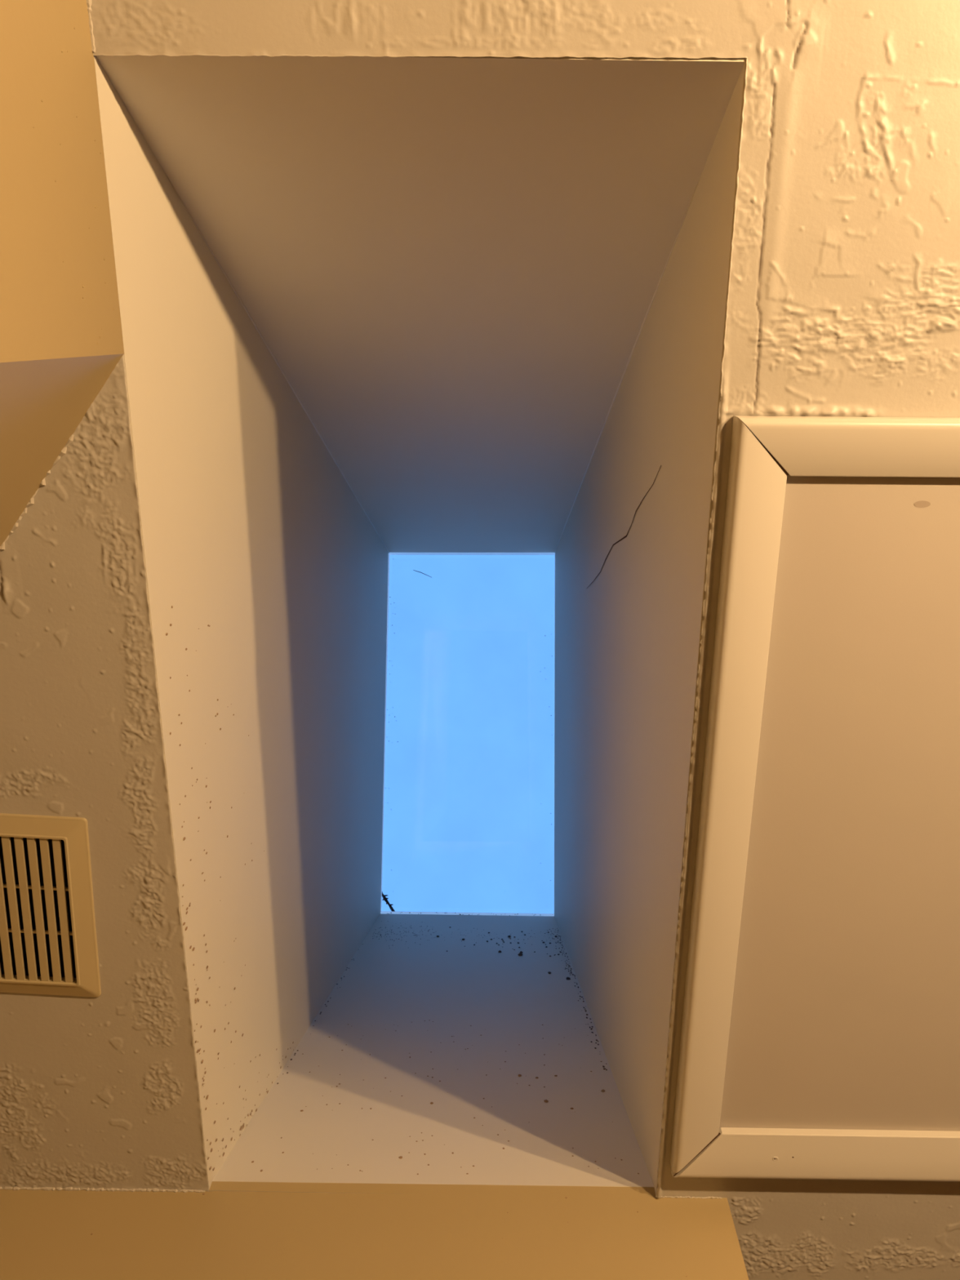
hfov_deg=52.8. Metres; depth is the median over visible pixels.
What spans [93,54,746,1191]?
skylight well
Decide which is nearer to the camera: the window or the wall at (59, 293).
the wall at (59, 293)
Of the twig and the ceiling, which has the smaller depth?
the ceiling
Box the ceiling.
[0,0,959,1279]
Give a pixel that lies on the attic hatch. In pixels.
(820, 1039)
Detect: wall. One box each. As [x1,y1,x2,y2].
[0,0,124,362]
[0,353,124,551]
[0,1181,748,1279]
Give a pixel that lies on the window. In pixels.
(389, 553)
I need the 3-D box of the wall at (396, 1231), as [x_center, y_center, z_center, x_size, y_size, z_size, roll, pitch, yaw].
[-0.555,1.819,0.209,1.722,2.764,1.404,1,-72,1]
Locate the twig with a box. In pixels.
[382,892,395,911]
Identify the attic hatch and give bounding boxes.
[670,415,959,1182]
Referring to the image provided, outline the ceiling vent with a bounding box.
[0,813,101,997]
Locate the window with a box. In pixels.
[380,552,555,915]
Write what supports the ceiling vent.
in the ceiling
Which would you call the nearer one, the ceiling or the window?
the ceiling
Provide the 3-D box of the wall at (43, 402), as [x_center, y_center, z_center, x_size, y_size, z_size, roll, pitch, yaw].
[-0.881,0.645,-0.172,0.214,2.753,1.473,34,-75,-10]

